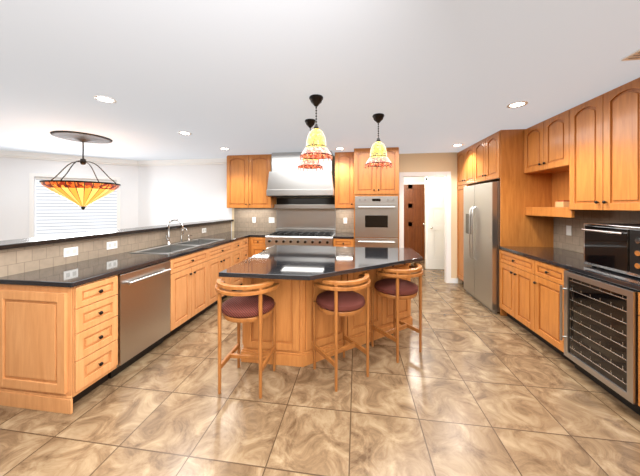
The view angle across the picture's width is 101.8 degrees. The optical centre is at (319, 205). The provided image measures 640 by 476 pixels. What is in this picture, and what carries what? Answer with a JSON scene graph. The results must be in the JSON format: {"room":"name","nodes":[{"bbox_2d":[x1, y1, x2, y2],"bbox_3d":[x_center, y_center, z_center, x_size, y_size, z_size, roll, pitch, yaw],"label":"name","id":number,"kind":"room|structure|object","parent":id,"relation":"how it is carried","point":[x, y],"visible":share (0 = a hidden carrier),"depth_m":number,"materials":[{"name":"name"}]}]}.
{"room":"kitchen","nodes":[
{"label":"kitchen","id":0,"kind":"room"},
{"bbox_2d":[0,157,137,240],"bbox_3d":[-5.300,0.220,5.073,3.120,2.460,0.100,0,0,-33],"label":"wall","id":1,"kind":"structure","parent":0,"point":[14,198],"depth_m":4.90,"materials":[{"name":"white paint"}]},
{"bbox_2d":[29,173,119,237],"bbox_3d":[-4.924,0.030,5.303,1.360,1.300,0.170,0,0,-33],"label":"dining window","id":2,"kind":"structure","parent":1,"relation":"in","point":[56,214],"depth_m":5.23,"materials":[{"name":"white"}]},
{"bbox_2d":[0,150,226,165],"bbox_3d":[-4.193,-0.949,4.853,4.375,0.117,1.950,0,0,8],"label":"crown molding","id":3,"kind":"structure","parent":1,"relation":"attached to","point":[31,155],"depth_m":5.49,"materials":[{"name":"white"}]},
{"bbox_2d":[0,219,233,276],"bbox_3d":[-2.236,0.868,3.706,0.320,1.165,3.677,0,0,8],"label":"wall","id":4,"kind":"structure","parent":0,"point":[17,256],"depth_m":2.58,"materials":[{"name":"beige"}]},
{"bbox_2d":[64,246,77,256],"bbox_3d":[-2.312,0.425,2.415,0.006,0.080,0.120,0,0,8],"label":"electrical outlet plate","id":5,"kind":"object","parent":4,"relation":"attached to","point":[71,251],"depth_m":2.41,"materials":[{"name":"white plastic"}]},
{"bbox_2d":[107,241,116,249],"bbox_3d":[-2.255,0.425,2.822,0.006,0.080,0.120,0,0,8],"label":"electrical outlet plate","id":6,"kind":"object","parent":4,"relation":"attached to","point":[110,245],"depth_m":2.82,"materials":[{"name":"white plastic"}]},
{"bbox_2d":[138,152,461,282],"bbox_3d":[-0.423,0.220,5.361,7.570,2.460,0.100,0,0,8],"label":"wall","id":7,"kind":"structure","parent":0,"point":[185,193],"depth_m":5.62,"materials":[{"name":"white paint"}]},
{"bbox_2d":[227,154,275,207],"bbox_3d":[-1.375,-0.483,5.262,0.912,1.047,0.356,0,0,8],"label":"upper cabinet","id":8,"kind":"object","parent":7,"relation":"attached to","point":[247,179],"depth_m":5.09,"materials":[{"name":"brown wood"}]},
{"bbox_2d":[234,208,353,232],"bbox_3d":[-0.568,0.286,5.326,2.512,0.483,0.007,0,0,8],"label":"backsplash","id":9,"kind":"structure","parent":7,"relation":"attached to","point":[243,219],"depth_m":5.41,"materials":[{"name":"tile"}]},
{"bbox_2d":[269,217,273,222],"bbox_3d":[-1.001,0.292,5.380,0.120,0.115,0.005,0,0,8],"label":"electrical outlet plate","id":10,"kind":"object","parent":9,"relation":"attached to","point":[271,219],"depth_m":5.38,"materials":[{"name":"white plastic"}]},
{"bbox_2d":[266,151,334,197],"bbox_3d":[-0.330,-0.590,4.983,1.230,0.835,0.617,0,0,8],"label":"range hood","id":11,"kind":"object","parent":7,"relation":"attached to","point":[287,178],"visible":0.88,"depth_m":4.73,"materials":[{"name":"silver metal"}]},
{"bbox_2d":[274,198,335,228],"bbox_3d":[-0.299,0.145,5.198,1.220,0.620,0.182,0,0,8],"label":"backsplash","id":12,"kind":"structure","parent":7,"relation":"attached to","point":[315,213],"depth_m":5.25,"materials":[{"name":"silver metal"}]},
{"bbox_2d":[335,152,353,207],"bbox_3d":[0.476,-0.483,5.002,0.354,1.047,0.356,0,0,8],"label":"upper cabinet","id":13,"kind":"object","parent":7,"relation":"attached to","point":[344,161],"depth_m":4.83,"materials":[{"name":"brown wood"}]},
{"bbox_2d":[399,171,450,282],"bbox_3d":[2.007,0.400,5.012,0.940,2.100,0.115,0,0,8],"label":"door frame","id":14,"kind":"structure","parent":7,"relation":"attached to","point":[447,225],"depth_m":4.95,"materials":[{"name":"white wood"}]},
{"bbox_2d":[451,278,457,282],"bbox_3d":[2.025,1.405,4.959,1.130,0.090,0.009,0,0,8],"label":"baseboard","id":15,"kind":"structure","parent":7,"relation":"attached to","point":[454,280],"depth_m":4.88,"materials":[{"name":"white wood"}]},
{"bbox_2d":[0,259,639,475],"bbox_3d":[-1.882,1.500,3.496,11.300,0.100,10.200,0,0,8],"label":"floor","id":16,"kind":"structure","parent":0,"point":[474,387],"depth_m":1.81,"materials":[{"name":"tile"}]},
{"bbox_2d":[0,275,117,413],"bbox_3d":[-2.030,1.011,2.029,0.667,0.878,0.370,0,0,8],"label":"base cabinet","id":17,"kind":"object","parent":16,"relation":"on","point":[58,349],"depth_m":1.86,"materials":[{"name":"brown wood"}]},
{"bbox_2d":[0,231,261,287],"bbox_3d":[-1.797,0.547,3.654,0.677,0.035,3.657,0,0,8],"label":"countertop","id":18,"kind":"structure","parent":17,"relation":"on","point":[71,275],"depth_m":2.25,"materials":[{"name":"stone"}]},
{"bbox_2d":[130,239,224,253],"bbox_3d":[-1.818,0.627,3.517,0.470,0.206,1.270,0,0,8],"label":"sink","id":19,"kind":"object","parent":18,"relation":"in","point":[174,247],"visible":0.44,"depth_m":3.50,"materials":[{"name":"silver metal"}]},
{"bbox_2d":[166,219,191,244],"bbox_3d":[-1.958,0.351,3.749,0.254,0.356,0.491,0,0,8],"label":"faucet","id":20,"kind":"object","parent":18,"relation":"on","point":[168,233],"visible":1,"depth_m":3.56,"materials":[{"name":"silver metal"}]},
{"bbox_2d":[108,260,170,378],"bbox_3d":[-1.903,1.012,2.502,0.656,0.875,0.595,0,0,8],"label":"dishwasher","id":21,"kind":"object","parent":16,"relation":"on","point":[143,294],"visible":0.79,"depth_m":2.39,"materials":[{"name":"silver metal"}]},
{"bbox_2d":[163,265,207,340],"bbox_3d":[-1.871,1.140,3.161,0.667,0.620,0.700,0,0,8],"label":"base cabinet","id":22,"kind":"object","parent":16,"relation":"on","point":[188,283],"depth_m":3.04,"materials":[{"name":"brown wood"}]},
{"bbox_2d":[170,257,235,308],"bbox_3d":[-1.774,1.140,3.854,0.667,0.620,0.700,0,0,8],"label":"base cabinet","id":23,"kind":"object","parent":16,"relation":"on","point":[216,265],"depth_m":3.60,"materials":[{"name":"brown wood"}]},
{"bbox_2d":[192,238,243,284],"bbox_3d":[-1.707,1.011,4.327,0.667,0.878,0.385,0,0,8],"label":"base cabinet","id":24,"kind":"object","parent":16,"relation":"on","point":[235,248],"depth_m":4.03,"materials":[{"name":"brown wood"}]},
{"bbox_2d":[244,237,247,259],"bbox_3d":[-1.658,1.011,4.680,0.667,0.878,0.327,0,0,8],"label":"base cabinet","id":25,"kind":"object","parent":16,"relation":"on","point":[245,239],"depth_m":4.64,"materials":[{"name":"brown wood"}]},
{"bbox_2d":[215,279,278,398],"bbox_3d":[-0.594,1.021,2.131,0.517,0.858,0.474,0,0,8],"label":"stool","id":26,"kind":"object","parent":16,"relation":"on","point":[258,305],"visible":1,"depth_m":2.00,"materials":[{"name":"brown wood"}]},
{"bbox_2d":[248,237,265,257],"bbox_3d":[-1.110,1.010,5.077,0.344,0.878,0.648,0,0,8],"label":"base cabinet","id":27,"kind":"object","parent":16,"relation":"on","point":[256,245],"depth_m":4.76,"materials":[{"name":"brown wood"}]},
{"bbox_2d":[249,231,353,238],"bbox_3d":[-0.310,0.547,4.960,1.899,0.035,0.657,0,0,8],"label":"countertop","id":28,"kind":"structure","parent":27,"relation":"on","point":[336,235],"depth_m":4.76,"materials":[{"name":"stone"}]},
{"bbox_2d":[265,228,335,248],"bbox_3d":[-0.340,0.955,4.912,1.220,0.990,0.760,0,0,8],"label":"range","id":29,"kind":"object","parent":16,"relation":"on","point":[300,237],"visible":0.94,"depth_m":4.65,"materials":[{"name":"silver metal"}]},
{"bbox_2d":[239,277,412,366],"bbox_3d":[0.196,1.009,2.840,1.740,0.882,1.102,0,0,8],"label":"kitchen island","id":30,"kind":"object","parent":16,"relation":"on","point":[294,300],"depth_m":2.40,"materials":[{"name":"brown wood"}]},
{"bbox_2d":[219,245,422,284],"bbox_3d":[0.169,0.547,2.672,1.770,0.035,1.460,0,0,8],"label":"island countertop","id":31,"kind":"structure","parent":30,"relation":"on","point":[280,262],"depth_m":2.53,"materials":[{"name":"black stone"}]},
{"bbox_2d":[313,272,370,391],"bbox_3d":[0.183,1.021,2.261,0.506,0.858,0.507,0,0,8],"label":"stool","id":32,"kind":"object","parent":16,"relation":"on","point":[335,300],"visible":1,"depth_m":2.14,"materials":[{"name":"brown wood"}]},
{"bbox_2d":[333,238,354,246],"bbox_3d":[0.452,1.010,4.858,0.359,0.878,0.648,0,0,8],"label":"base cabinet","id":33,"kind":"object","parent":16,"relation":"on","point":[337,242],"depth_m":4.54,"materials":[{"name":"brown wood"}]},
{"bbox_2d":[354,147,398,247],"bbox_3d":[1.010,0.222,4.780,0.760,2.456,0.648,0,0,8],"label":"tall cabinet","id":34,"kind":"object","parent":16,"relation":"on","point":[380,181],"depth_m":4.46,"materials":[{"name":"brown wood"}]},
{"bbox_2d":[355,196,397,247],"bbox_3d":[0.960,0.585,4.426,0.720,1.500,0.101,0,0,8],"label":"wall oven","id":35,"kind":"object","parent":34,"relation":"in","point":[376,216],"visible":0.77,"depth_m":4.43,"materials":[{"name":"silver metal"}]},
{"bbox_2d":[371,263,422,362],"bbox_3d":[0.775,1.021,2.632,0.506,0.858,0.507,0,0,8],"label":"stool","id":36,"kind":"object","parent":16,"relation":"on","point":[395,288],"visible":1,"depth_m":2.53,"materials":[{"name":"brown wood"}]},
{"bbox_2d":[464,181,499,313],"bbox_3d":[2.685,0.560,3.912,0.751,1.780,0.945,0,0,8],"label":"refrigerator","id":37,"kind":"object","parent":16,"relation":"on","point":[481,237],"visible":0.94,"depth_m":3.76,"materials":[{"name":"silver metal"}]},
{"bbox_2d":[457,129,553,315],"bbox_3d":[2.778,0.222,4.122,0.679,2.457,1.457,0,0,8],"label":"enclosure","id":38,"kind":"object","parent":16,"relation":"on","point":[497,156],"visible":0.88,"depth_m":3.43,"materials":[{"name":"brown wood"}]},
{"bbox_2d":[499,250,527,329],"bbox_3d":[2.639,1.011,3.023,0.648,0.878,0.753,0,0,8],"label":"base cabinet","id":39,"kind":"object","parent":16,"relation":"on","point":[512,266],"depth_m":3.13,"materials":[{"name":"brown wood"}]},
{"bbox_2d":[527,258,574,364],"bbox_3d":[2.571,1.011,2.541,0.648,0.878,0.482,0,0,8],"label":"base cabinet","id":40,"kind":"object","parent":16,"relation":"on","point":[529,294],"depth_m":2.61,"materials":[{"name":"brown wood"}]},
{"bbox_2d":[499,246,639,290],"bbox_3d":[2.483,0.547,1.940,0.657,0.035,2.934,0,0,8],"label":"countertop","id":41,"kind":"structure","parent":40,"relation":"on","point":[567,259],"depth_m":2.48,"materials":[{"name":"stone"}]},
{"bbox_2d":[581,223,639,277],"bbox_3d":[2.510,0.342,2.030,0.454,0.375,0.560,0,0,8],"label":"toaster oven","id":42,"kind":"object","parent":41,"relation":"on","point":[615,247],"visible":1,"depth_m":2.05,"materials":[{"name":"black metal"}]},
{"bbox_2d":[560,270,639,414],"bbox_3d":[2.465,1.012,2.006,0.712,0.875,0.600,0,0,8],"label":"wine cooler","id":43,"kind":"object","parent":16,"relation":"on","point":[600,336],"visible":0.98,"depth_m":1.98,"materials":[{"name":"silver metal"}]},
{"bbox_2d":[638,292,639,405],"bbox_3d":[2.398,1.011,1.311,0.648,0.878,0.792,0,0,8],"label":"base cabinet","id":44,"kind":"object","parent":16,"relation":"on","point":[638,292],"depth_m":1.74,"materials":[{"name":"brown wood"}]},
{"bbox_2d":[0,0,639,160],"bbox_3d":[-1.882,-1.060,3.496,11.300,0.100,10.200,0,0,8],"label":"ceiling","id":45,"kind":"structure","parent":0,"point":[241,77],"depth_m":1.94,"materials":[{"name":"grey paint"}]},
{"bbox_2d":[39,131,120,209],"bbox_3d":[-3.482,-0.474,3.822,0.876,1.069,0.876,0,0,8],"label":"dining chandelier","id":46,"kind":"object","parent":45,"relation":"hanging from","point":[82,193],"visible":1,"depth_m":3.66,"materials":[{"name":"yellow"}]},
{"bbox_2d":[93,95,116,102],"bbox_3d":[-2.028,-1.006,2.456,0.168,0.005,0.168,0,0,-1],"label":"recessed light","id":47,"kind":"object","parent":45,"relation":"in","point":[112,100],"depth_m":2.45,"materials":[{"name":"white"}]},
{"bbox_2d":[178,131,191,134],"bbox_3d":[-1.868,-1.006,3.595,0.168,0.005,0.168,0,0,-19],"label":"recessed light","id":48,"kind":"object","parent":45,"relation":"in","point":[180,132],"depth_m":3.60,"materials":[{"name":"white"}]},
{"bbox_2d":[298,119,322,171],"bbox_3d":[-0.115,-0.717,3.065,0.301,0.585,0.301,0,0,8],"label":"pendant light","id":49,"kind":"object","parent":45,"relation":"hanging from","point":[309,164],"visible":0.58,"depth_m":3.01,"materials":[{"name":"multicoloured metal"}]},
{"bbox_2d":[300,94,331,162],"bbox_3d":[-0.035,-0.717,2.408,0.301,0.585,0.301,0,0,8],"label":"pendant light","id":50,"kind":"object","parent":45,"relation":"hanging from","point":[316,147],"visible":1,"depth_m":2.35,"materials":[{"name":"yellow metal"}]},
{"bbox_2d":[365,113,391,169],"bbox_3d":[0.648,-0.717,2.887,0.301,0.585,0.301,0,0,8],"label":"pendant light","id":51,"kind":"object","parent":45,"relation":"hanging from","point":[378,157],"visible":1,"depth_m":2.83,"materials":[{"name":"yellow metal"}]},
{"bbox_2d":[507,101,527,107],"bbox_3d":[1.958,-1.006,2.583,0.168,0.005,0.168,0,0,-37],"label":"recessed light","id":52,"kind":"object","parent":45,"relation":"in","point":[520,103],"depth_m":2.58,"materials":[{"name":"white"}]},
{"bbox_2d":[621,49,639,60],"bbox_3d":[2.185,-1.002,1.682,0.260,0.013,0.180,0,0,8],"label":"ceiling vent","id":53,"kind":"object","parent":45,"relation":"in","point":[635,55],"visible":1,"depth_m":1.74,"materials":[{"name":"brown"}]},
{"bbox_2d":[404,177,423,184],"bbox_3d":[2.522,0.220,7.169,2.500,2.460,0.100,0,0,8],"label":"wall","id":54,"kind":"structure","parent":0,"point":[414,179],"depth_m":7.11,"materials":[{"name":"beige paint"}]},
{"bbox_2d":[404,184,424,258],"bbox_3d":[2.457,0.430,7.067,0.820,2.030,0.110,0,0,8],"label":"wood door","id":55,"kind":"structure","parent":54,"relation":"in","point":[414,217],"depth_m":7.07,"materials":[{"name":"brown wood"}]},
{"bbox_2d":[404,182,424,184],"bbox_3d":[2.465,0.400,7.117,0.940,2.100,0.012,0,0,8],"label":"door frame","id":56,"kind":"structure","parent":54,"relation":"attached to","point":[406,183],"depth_m":7.10,"materials":[{"name":"white wood"}]},
{"bbox_2d":[424,177,443,268],"bbox_3d":[2.975,0.220,5.974,1.070,2.460,0.060,0,0,8],"label":"wall","id":57,"kind":"structure","parent":0,"point":[424,177],"depth_m":6.02,"materials":[{"name":"beige paint"}]},
{"bbox_2d":[426,178,443,268],"bbox_3d":[2.919,0.400,5.943,0.955,2.100,0.012,0,0,8],"label":"door frame","id":58,"kind":"structure","parent":57,"relation":"attached to","point":[427,179],"depth_m":6.00,"materials":[{"name":"white wood"}]},
{"bbox_2d":[428,180,443,268],"bbox_3d":[2.903,0.430,5.893,0.850,2.030,0.110,0,0,8],"label":"door","id":59,"kind":"structure","parent":57,"relation":"in","point":[435,224],"depth_m":5.95,"materials":[{"name":"white wood"}]},
{"bbox_3d":[2.782,0.220,1.326,0.100,2.460,7.000,0,0,8],"label":"wall","id":60,"kind":"structure","parent":0,"visible":0},
{"bbox_2d":[524,110,567,173],"bbox_3d":[2.784,-0.714,3.010,0.356,0.586,0.737,0,0,8],"label":"upper cabinet","id":61,"kind":"object","parent":60,"relation":"attached to","point":[545,142],"depth_m":2.99,"materials":[{"name":"brown wood"}]},
{"bbox_2d":[554,210,639,252],"bbox_3d":[2.807,0.289,1.895,0.007,0.478,2.934,0,0,8],"label":"backsplash","id":62,"kind":"structure","parent":60,"relation":"attached to","point":[573,242],"depth_m":2.94,"materials":[{"name":"tile"}]},
{"bbox_2d":[566,225,571,235],"bbox_3d":[2.969,0.292,3.102,0.005,0.115,0.070,0,0,8],"label":"electrical outlet","id":63,"kind":"object","parent":62,"relation":"attached to","point":[568,230],"visible":1,"depth_m":3.09,"materials":[{"name":"white plastic"}]},
{"bbox_2d":[560,79,635,212],"bbox_3d":[2.682,-0.483,2.279,0.356,1.047,0.870,0,0,8],"label":"upper cabinet","id":64,"kind":"object","parent":60,"relation":"attached to","point":[586,154],"depth_m":2.31,"materials":[{"name":"brown wood"}]},
{"bbox_2d":[555,200,568,206],"bbox_3d":[2.815,-0.026,2.998,0.100,0.078,0.120,0,0,8],"label":"shelf box","id":65,"kind":"object","parent":64,"relation":"in","point":[562,203],"visible":0.86,"depth_m":2.96,"materials":[{"name":"brown"}]},
{"bbox_2d":[636,77,639,210],"bbox_3d":[2.579,-0.483,1.546,0.356,1.047,0.870,0,0,8],"label":"upper cabinet","id":66,"kind":"object","parent":60,"relation":"attached to","point":[638,79],"depth_m":2.02,"materials":[{"name":"brown wood"}]}
]}

